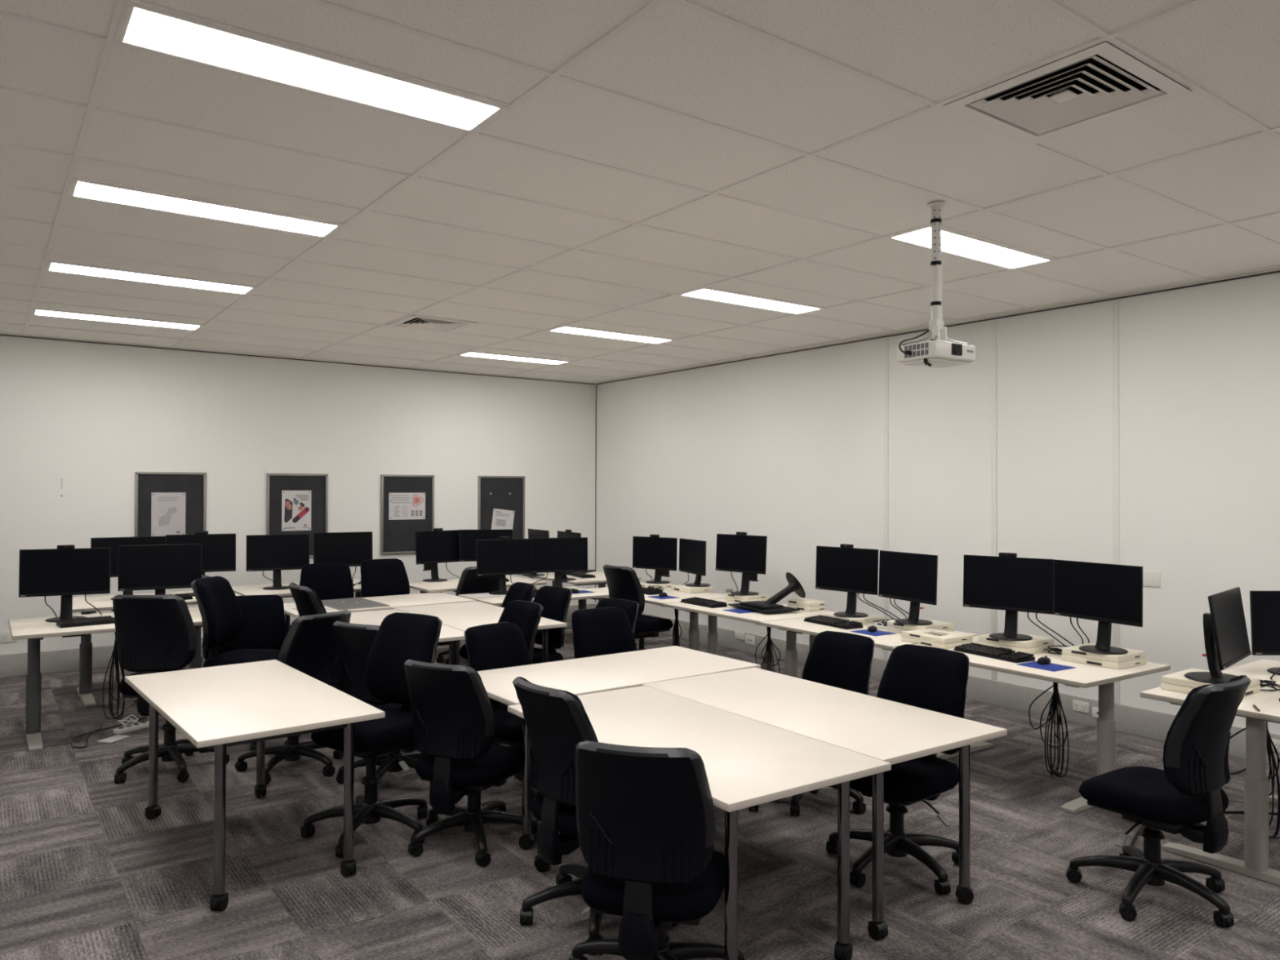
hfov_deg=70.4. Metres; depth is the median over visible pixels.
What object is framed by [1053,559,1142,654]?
monitor
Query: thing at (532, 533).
monitor
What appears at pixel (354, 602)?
desk mat
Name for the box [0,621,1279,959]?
floor
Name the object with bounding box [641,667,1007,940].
folding table
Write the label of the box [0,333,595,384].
trim
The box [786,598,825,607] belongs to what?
tray
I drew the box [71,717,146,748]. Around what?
cable
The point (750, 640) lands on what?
power outlet
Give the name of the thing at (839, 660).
backrest cushion
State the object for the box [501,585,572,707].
office chair
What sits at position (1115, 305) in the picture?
trim
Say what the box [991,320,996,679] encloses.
trim
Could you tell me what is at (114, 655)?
cable bundle
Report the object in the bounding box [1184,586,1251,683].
monitor
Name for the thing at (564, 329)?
ceiling light
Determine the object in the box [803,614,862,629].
keyboard
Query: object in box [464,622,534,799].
office chair
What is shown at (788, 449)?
wall
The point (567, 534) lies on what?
monitor
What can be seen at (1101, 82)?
ceiling vent
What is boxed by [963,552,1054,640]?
monitor
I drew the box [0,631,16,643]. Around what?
power outlet
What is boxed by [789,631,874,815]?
office chair
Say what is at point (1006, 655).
keyboard
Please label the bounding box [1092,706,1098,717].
power outlet
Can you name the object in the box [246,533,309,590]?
monitor
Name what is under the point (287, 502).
photo
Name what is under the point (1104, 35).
grid
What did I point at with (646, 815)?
office chair
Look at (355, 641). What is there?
office chair
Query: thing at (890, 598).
cable
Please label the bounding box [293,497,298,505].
photo
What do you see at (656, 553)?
monitor
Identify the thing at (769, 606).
monitor
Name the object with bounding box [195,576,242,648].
backrest cushion
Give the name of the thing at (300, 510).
photo
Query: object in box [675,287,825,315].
ceiling light
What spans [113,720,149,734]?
power strip
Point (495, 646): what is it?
backrest cushion
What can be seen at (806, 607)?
tray
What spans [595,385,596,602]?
trim
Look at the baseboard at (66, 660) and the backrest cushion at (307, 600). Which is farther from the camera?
the baseboard at (66, 660)
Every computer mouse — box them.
[570,588,579,593]
[658,591,667,596]
[867,625,877,631]
[1037,655,1050,664]
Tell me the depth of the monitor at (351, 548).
8.53 m
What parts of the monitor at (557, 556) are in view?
panel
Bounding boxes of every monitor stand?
[724,592,768,602]
[786,598,825,612]
[824,613,883,625]
[886,617,954,633]
[901,628,973,648]
[977,631,1054,653]
[1061,643,1146,669]
[1160,668,1260,696]
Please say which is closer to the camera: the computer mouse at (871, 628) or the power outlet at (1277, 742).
the power outlet at (1277, 742)
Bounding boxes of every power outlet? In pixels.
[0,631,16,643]
[734,631,744,639]
[745,634,755,645]
[1072,699,1088,713]
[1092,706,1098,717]
[1271,738,1279,752]
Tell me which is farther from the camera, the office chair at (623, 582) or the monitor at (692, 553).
the monitor at (692, 553)
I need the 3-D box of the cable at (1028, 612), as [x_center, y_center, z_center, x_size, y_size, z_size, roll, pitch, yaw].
[2.478,0.911,5.527,0.321,0.260,0.031,0,-1,-21]
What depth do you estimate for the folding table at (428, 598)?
7.75 m
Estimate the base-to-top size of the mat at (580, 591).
0.003 m
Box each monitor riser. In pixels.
[640,582,675,587]
[671,584,712,593]
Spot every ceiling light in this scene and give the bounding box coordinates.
[30,308,204,330]
[43,261,257,295]
[66,178,344,238]
[111,0,509,133]
[456,351,571,364]
[545,325,675,344]
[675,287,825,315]
[884,225,1055,270]
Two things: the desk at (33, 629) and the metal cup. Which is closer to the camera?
the desk at (33, 629)
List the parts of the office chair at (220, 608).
seat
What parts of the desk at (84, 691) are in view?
leg, under frame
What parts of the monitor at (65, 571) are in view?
panel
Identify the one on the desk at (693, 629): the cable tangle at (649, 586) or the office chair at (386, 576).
the cable tangle at (649, 586)
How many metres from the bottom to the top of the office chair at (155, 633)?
1.075 m
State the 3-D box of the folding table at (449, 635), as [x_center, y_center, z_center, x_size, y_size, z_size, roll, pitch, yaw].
[-1.825,1.380,6.394,0.748,0.715,1.520,1,-1,-35]
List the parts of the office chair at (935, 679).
seat, height lever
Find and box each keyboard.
[56,615,114,627]
[166,593,192,599]
[566,572,595,577]
[641,586,662,595]
[680,596,727,608]
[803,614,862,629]
[953,642,1035,662]
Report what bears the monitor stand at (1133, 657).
on the desk at (1085, 676)
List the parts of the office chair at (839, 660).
gas rod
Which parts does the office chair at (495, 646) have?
seat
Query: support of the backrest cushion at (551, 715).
on the office chair at (556, 720)
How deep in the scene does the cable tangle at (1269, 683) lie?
4.26 m
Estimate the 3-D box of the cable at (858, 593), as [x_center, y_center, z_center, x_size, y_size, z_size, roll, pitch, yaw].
[1.738,0.929,6.654,0.318,0.240,0.033,0,-1,-12]
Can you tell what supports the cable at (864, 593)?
on the desk at (797, 625)
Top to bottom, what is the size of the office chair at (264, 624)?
0.845 m
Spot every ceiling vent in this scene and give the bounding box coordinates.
[385,315,479,333]
[941,40,1191,143]
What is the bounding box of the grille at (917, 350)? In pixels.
[904,342,928,358]
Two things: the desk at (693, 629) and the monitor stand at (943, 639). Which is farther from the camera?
the desk at (693, 629)
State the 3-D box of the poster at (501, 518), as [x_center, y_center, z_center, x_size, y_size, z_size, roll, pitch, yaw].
[-1.646,0.506,10.890,0.319,0.332,0.006,1,-1,-36]
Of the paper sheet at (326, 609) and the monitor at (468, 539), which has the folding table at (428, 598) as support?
the paper sheet at (326, 609)
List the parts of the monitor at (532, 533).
panel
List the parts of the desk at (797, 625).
leg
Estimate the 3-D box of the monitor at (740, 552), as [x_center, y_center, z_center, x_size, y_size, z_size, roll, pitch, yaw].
[0.915,0.723,7.913,0.540,0.542,0.250,0,-1,44]
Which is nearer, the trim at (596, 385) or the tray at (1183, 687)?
the tray at (1183, 687)
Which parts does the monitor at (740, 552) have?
panel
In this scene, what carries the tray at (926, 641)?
on the monitor stand at (943, 639)
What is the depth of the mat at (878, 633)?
6.18 m
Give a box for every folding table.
[124,659,385,911]
[283,591,476,665]
[298,608,464,664]
[392,601,566,662]
[477,645,760,849]
[507,685,890,959]
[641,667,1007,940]
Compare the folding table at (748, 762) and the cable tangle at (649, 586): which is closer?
the folding table at (748, 762)
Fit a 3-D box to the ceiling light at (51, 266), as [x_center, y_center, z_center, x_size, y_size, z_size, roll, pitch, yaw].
[-3.150,-1.354,5.891,1.204,0.107,0.304,1,-1,-36]
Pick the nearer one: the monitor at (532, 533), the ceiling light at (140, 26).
the ceiling light at (140, 26)
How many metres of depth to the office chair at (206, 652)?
7.12 m
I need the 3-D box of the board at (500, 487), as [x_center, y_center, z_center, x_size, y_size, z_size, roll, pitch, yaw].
[-1.659,0.393,10.886,0.620,0.885,0.024,1,-1,-36]
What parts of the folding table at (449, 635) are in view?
under frame, leg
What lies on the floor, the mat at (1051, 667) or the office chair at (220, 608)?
the office chair at (220, 608)
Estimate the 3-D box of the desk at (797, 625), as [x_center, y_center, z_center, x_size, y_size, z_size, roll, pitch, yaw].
[1.589,1.397,6.421,0.860,0.700,1.240,1,-1,-34]
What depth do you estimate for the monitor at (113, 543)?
7.41 m
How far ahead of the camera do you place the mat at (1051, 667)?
5.03 m
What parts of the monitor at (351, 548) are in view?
panel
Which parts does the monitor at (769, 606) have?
panel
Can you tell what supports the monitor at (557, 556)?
on the desk at (581, 597)
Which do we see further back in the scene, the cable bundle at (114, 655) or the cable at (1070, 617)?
the cable bundle at (114, 655)
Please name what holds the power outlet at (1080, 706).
attached to the wall at (788, 449)
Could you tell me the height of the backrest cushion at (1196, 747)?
0.450 m
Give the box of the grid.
[0,0,1279,383]
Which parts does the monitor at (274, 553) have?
panel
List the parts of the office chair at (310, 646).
seat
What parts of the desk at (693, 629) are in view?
leg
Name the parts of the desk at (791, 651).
leg, leg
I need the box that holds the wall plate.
[1142,570,1159,586]
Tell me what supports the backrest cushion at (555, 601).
on the office chair at (555, 601)
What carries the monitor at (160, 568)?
on the desk at (33, 629)
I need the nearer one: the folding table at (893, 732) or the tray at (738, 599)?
the folding table at (893, 732)
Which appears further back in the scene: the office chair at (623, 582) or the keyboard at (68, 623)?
the office chair at (623, 582)
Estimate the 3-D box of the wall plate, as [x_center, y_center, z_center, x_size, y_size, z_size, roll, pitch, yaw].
[3.462,0.670,6.152,0.008,0.105,0.125,1,-1,-36]
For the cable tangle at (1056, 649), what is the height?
0.042 m
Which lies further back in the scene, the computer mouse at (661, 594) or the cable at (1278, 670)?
the computer mouse at (661, 594)
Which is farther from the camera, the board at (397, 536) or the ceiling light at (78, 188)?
the board at (397, 536)
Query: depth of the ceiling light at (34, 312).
7.35 m
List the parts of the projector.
ceiling plate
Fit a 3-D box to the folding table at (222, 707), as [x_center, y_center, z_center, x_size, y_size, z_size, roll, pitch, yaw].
[-1.870,1.361,4.278,0.748,0.715,1.520,1,-1,-39]
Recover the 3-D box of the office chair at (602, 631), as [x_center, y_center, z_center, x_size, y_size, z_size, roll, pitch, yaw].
[-0.115,1.283,5.642,0.607,0.905,0.630,0,-1,-33]
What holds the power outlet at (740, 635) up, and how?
attached to the wall at (788, 449)
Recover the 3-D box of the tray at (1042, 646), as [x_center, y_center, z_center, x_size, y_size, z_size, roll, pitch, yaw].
[2.325,1.024,5.609,0.311,0.036,0.340,1,-1,-36]
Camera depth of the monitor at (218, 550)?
7.77 m
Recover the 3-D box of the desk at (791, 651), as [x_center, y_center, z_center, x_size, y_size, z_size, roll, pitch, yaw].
[0.905,1.405,7.473,0.860,0.700,1.240,1,-1,-34]
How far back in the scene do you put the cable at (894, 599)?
6.33 m
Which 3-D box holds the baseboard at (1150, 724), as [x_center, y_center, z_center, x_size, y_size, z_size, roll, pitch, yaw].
[3.068,1.659,6.672,0.018,0.190,12.390,1,-1,-36]
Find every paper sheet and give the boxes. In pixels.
[97,734,129,742]
[291,607,333,610]
[464,593,500,598]
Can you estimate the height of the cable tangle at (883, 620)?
0.042 m
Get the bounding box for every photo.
[284,498,292,523]
[292,502,309,523]
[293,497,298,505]
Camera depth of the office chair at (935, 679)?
4.03 m
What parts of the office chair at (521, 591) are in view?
seat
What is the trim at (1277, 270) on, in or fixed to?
attached to the wall at (788, 449)
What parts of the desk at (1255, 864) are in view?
under frame, leg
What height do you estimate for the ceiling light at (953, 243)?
0.107 m
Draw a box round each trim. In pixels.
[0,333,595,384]
[595,268,1279,384]
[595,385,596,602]
[884,338,888,658]
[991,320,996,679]
[1111,301,1119,702]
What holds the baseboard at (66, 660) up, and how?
attached to the wall at (90, 416)
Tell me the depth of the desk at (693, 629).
8.10 m
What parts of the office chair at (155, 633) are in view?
height lever, seat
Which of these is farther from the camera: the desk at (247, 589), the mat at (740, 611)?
the desk at (247, 589)
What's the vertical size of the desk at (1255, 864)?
0.740 m
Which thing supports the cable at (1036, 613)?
on the desk at (1085, 676)
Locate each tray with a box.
[724,596,768,602]
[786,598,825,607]
[786,604,825,612]
[886,626,954,633]
[902,636,973,648]
[977,640,1054,653]
[1061,653,1146,669]
[1160,682,1260,696]
[1161,668,1259,688]
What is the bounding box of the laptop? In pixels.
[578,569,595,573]
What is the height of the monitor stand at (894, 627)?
0.073 m
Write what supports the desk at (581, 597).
on the floor
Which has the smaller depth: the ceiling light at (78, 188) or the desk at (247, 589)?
the ceiling light at (78, 188)
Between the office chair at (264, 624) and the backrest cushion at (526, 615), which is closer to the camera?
the backrest cushion at (526, 615)
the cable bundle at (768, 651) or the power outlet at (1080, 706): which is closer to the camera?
the power outlet at (1080, 706)
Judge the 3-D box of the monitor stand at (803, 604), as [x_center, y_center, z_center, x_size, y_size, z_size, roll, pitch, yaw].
[1.354,1.018,7.400,0.182,0.073,0.262,1,-1,-34]
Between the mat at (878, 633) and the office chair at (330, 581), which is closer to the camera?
the mat at (878, 633)
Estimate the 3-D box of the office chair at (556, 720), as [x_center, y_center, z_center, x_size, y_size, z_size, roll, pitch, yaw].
[-0.175,1.242,3.596,0.639,0.950,0.596,1,-1,-39]
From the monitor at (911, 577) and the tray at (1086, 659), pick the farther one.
the monitor at (911, 577)
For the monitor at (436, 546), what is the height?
0.532 m
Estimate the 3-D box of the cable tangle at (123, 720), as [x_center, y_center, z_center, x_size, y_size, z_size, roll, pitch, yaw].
[-3.568,1.678,6.330,0.144,0.042,0.126,0,-1,36]
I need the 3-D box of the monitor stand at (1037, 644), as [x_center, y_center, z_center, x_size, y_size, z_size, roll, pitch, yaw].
[2.325,1.005,5.608,0.302,0.073,0.332,1,-1,-34]
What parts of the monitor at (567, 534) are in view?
panel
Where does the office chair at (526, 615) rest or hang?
on the floor
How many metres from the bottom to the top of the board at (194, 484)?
0.885 m
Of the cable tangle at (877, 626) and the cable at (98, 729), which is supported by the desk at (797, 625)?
the cable tangle at (877, 626)
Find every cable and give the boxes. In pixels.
[44,595,57,617]
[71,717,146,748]
[84,594,102,615]
[857,593,893,618]
[862,593,899,618]
[889,598,906,618]
[893,599,909,614]
[1026,612,1066,647]
[1035,613,1074,645]
[1070,617,1083,644]
[1076,617,1089,643]
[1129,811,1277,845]
[1270,668,1279,679]
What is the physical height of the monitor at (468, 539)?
0.512 m
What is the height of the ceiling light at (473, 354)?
0.107 m
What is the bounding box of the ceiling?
[0,0,1279,382]
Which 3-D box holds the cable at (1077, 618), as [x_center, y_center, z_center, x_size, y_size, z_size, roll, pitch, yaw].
[2.619,0.910,5.340,0.029,0.260,0.315,0,-1,37]
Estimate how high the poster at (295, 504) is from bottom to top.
0.420 m
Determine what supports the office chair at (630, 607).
on the floor
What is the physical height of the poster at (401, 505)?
0.300 m
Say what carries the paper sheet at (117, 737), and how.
on the floor
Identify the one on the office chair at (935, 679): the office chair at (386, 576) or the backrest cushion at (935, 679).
the backrest cushion at (935, 679)
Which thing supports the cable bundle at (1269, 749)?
hanging from the desk at (1255, 864)
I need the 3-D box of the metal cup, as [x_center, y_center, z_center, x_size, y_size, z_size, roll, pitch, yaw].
[0.793,1.017,8.069,0.066,0.085,0.066,1,-1,-36]
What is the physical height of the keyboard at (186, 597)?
0.037 m
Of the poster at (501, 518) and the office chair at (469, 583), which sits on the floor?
the office chair at (469, 583)
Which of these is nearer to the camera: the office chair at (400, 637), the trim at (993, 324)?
the office chair at (400, 637)
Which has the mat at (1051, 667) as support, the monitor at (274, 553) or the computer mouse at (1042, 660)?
the computer mouse at (1042, 660)
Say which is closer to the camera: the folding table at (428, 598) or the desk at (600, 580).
the folding table at (428, 598)
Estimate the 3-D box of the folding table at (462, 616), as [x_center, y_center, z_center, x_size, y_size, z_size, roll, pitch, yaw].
[-1.264,1.386,6.914,0.748,0.715,1.520,1,-1,-35]
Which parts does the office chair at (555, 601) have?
seat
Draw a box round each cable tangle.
[117,715,139,726]
[648,585,664,590]
[866,622,886,629]
[876,618,897,626]
[1047,644,1070,654]
[1259,679,1279,691]
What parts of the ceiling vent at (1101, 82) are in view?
plate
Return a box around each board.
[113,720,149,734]
[134,471,206,537]
[266,473,328,557]
[380,474,434,555]
[477,475,524,538]
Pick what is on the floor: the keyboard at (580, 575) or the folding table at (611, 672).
the folding table at (611, 672)
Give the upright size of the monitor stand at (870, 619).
0.048 m
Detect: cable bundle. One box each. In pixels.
[102,631,124,719]
[672,608,681,646]
[755,626,780,673]
[1028,682,1069,777]
[1230,721,1279,839]
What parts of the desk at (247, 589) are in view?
leg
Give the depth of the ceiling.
3.85 m
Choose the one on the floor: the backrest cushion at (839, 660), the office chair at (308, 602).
the office chair at (308, 602)
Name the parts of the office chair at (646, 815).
height lever, seat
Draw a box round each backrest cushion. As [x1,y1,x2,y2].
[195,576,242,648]
[292,582,326,613]
[365,612,438,706]
[466,622,531,705]
[497,600,539,651]
[501,582,533,608]
[520,676,598,742]
[532,586,569,648]
[802,631,871,694]
[877,644,967,754]
[1162,675,1243,782]
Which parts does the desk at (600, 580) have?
under frame, leg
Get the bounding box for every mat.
[320,597,390,610]
[572,590,595,594]
[648,595,679,599]
[722,608,759,613]
[850,629,895,635]
[1017,661,1075,671]
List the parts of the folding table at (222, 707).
leg, leg, leg, under frame, leg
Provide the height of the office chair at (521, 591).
0.900 m
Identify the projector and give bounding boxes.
[897,201,975,368]
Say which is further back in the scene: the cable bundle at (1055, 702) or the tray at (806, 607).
the tray at (806, 607)
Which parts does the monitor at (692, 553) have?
panel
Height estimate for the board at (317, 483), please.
0.885 m
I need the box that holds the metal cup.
[725,589,733,592]
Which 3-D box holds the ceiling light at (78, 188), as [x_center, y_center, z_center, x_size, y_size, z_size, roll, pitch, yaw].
[-2.090,-1.365,4.437,1.204,0.107,0.304,1,-1,-36]
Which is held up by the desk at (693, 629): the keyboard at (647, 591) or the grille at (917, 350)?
the keyboard at (647, 591)
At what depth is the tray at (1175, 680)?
4.24 m
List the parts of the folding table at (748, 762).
leg, leg, leg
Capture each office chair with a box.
[112,594,229,783]
[191,576,300,752]
[201,573,225,659]
[221,595,285,652]
[235,609,351,785]
[288,582,343,692]
[299,563,354,599]
[300,612,442,857]
[333,621,431,784]
[360,558,409,597]
[404,659,537,866]
[436,566,497,664]
[458,582,536,659]
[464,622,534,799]
[497,600,543,707]
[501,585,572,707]
[512,676,678,955]
[568,740,744,959]
[571,607,636,658]
[595,598,639,633]
[602,564,673,650]
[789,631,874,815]
[826,644,968,894]
[1066,675,1251,927]
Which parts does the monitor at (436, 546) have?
panel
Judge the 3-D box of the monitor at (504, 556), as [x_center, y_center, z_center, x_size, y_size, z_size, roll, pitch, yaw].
[-1.264,0.779,8.334,0.540,0.525,0.250,0,-1,-30]
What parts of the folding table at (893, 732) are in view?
leg, leg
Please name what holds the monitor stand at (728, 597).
on the desk at (791, 651)
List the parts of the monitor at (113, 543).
panel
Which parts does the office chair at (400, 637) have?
seat, gas rod, height lever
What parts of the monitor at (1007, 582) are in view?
panel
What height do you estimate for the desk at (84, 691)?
0.760 m
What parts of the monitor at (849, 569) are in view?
panel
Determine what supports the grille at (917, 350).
attached to the projector
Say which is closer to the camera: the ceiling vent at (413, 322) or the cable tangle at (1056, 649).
the cable tangle at (1056, 649)
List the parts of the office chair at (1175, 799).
height lever, gas rod, seat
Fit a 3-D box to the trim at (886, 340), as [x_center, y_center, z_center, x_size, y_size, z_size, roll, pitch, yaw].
[2.157,0.162,7.951,0.008,2.802,0.045,1,-1,-36]
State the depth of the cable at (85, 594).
6.49 m
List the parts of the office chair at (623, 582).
gas rod, seat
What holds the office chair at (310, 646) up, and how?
on the floor
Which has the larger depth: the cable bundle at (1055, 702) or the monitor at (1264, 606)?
the cable bundle at (1055, 702)
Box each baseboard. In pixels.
[0,603,594,677]
[594,604,1279,766]
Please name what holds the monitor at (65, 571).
on the desk at (33, 629)
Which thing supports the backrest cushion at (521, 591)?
on the office chair at (521, 591)
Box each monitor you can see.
[18,544,111,622]
[90,536,165,599]
[117,543,201,595]
[165,531,235,596]
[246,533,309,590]
[313,531,373,586]
[415,528,458,582]
[458,528,512,561]
[476,536,532,595]
[522,528,549,576]
[531,537,587,589]
[552,528,581,581]
[632,534,677,583]
[678,537,710,586]
[715,531,767,595]
[728,572,805,613]
[815,543,878,617]
[878,550,937,625]
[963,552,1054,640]
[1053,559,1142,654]
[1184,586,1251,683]
[1249,591,1279,675]
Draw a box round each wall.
[0,335,595,654]
[595,272,1279,734]
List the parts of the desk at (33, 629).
leg, under frame, leg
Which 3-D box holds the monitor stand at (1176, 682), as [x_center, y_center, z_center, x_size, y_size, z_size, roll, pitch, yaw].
[2.685,0.959,4.269,0.332,0.063,0.302,1,-1,-36]
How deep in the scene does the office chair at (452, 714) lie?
4.10 m
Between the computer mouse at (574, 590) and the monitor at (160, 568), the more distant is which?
the computer mouse at (574, 590)
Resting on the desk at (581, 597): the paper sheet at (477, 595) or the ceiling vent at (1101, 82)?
the paper sheet at (477, 595)
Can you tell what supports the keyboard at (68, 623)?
on the desk at (33, 629)
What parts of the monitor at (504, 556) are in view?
panel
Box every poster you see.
[151,492,186,536]
[281,490,311,530]
[388,493,425,519]
[491,508,514,529]
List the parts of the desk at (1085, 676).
leg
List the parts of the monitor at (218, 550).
panel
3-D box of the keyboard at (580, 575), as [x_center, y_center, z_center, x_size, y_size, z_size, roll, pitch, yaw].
[-0.653,1.034,9.935,0.156,0.037,0.456,0,-1,-28]
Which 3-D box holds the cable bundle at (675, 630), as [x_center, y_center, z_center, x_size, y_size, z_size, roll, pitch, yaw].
[0.318,1.402,8.174,0.076,0.636,0.138,1,-1,-36]
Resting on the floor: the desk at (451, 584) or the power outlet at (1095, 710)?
the desk at (451, 584)
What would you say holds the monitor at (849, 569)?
on the monitor stand at (870, 619)
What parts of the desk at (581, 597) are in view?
leg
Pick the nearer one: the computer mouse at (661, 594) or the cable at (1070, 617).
the cable at (1070, 617)
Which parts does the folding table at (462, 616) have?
under frame, leg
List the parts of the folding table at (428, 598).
leg, leg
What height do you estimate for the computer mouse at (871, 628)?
0.038 m
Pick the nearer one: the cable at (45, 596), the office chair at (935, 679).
the office chair at (935, 679)
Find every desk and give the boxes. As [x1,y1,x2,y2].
[8,606,202,751]
[72,590,241,706]
[231,579,361,597]
[408,575,546,663]
[457,586,608,609]
[517,571,640,649]
[586,586,724,650]
[663,598,835,677]
[760,616,977,651]
[893,635,1170,813]
[1140,658,1279,885]
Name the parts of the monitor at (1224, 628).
panel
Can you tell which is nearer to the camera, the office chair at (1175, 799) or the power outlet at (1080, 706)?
the office chair at (1175, 799)
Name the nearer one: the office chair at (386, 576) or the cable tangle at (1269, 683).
the cable tangle at (1269, 683)
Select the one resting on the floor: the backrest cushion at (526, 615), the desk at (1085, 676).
the desk at (1085, 676)
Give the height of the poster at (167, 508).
0.420 m
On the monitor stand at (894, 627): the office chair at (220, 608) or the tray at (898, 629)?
the tray at (898, 629)
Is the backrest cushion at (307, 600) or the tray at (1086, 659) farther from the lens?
the backrest cushion at (307, 600)
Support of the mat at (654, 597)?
on the desk at (693, 629)
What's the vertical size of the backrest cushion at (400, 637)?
0.450 m
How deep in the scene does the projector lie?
4.27 m
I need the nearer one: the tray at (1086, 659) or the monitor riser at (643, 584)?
the tray at (1086, 659)
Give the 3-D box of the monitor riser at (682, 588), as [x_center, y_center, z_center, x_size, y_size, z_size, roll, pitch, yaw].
[0.496,1.040,8.680,0.272,0.048,0.312,1,-1,-34]
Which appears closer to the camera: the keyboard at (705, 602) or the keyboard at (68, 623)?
the keyboard at (68, 623)
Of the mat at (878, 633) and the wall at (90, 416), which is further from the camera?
the wall at (90, 416)

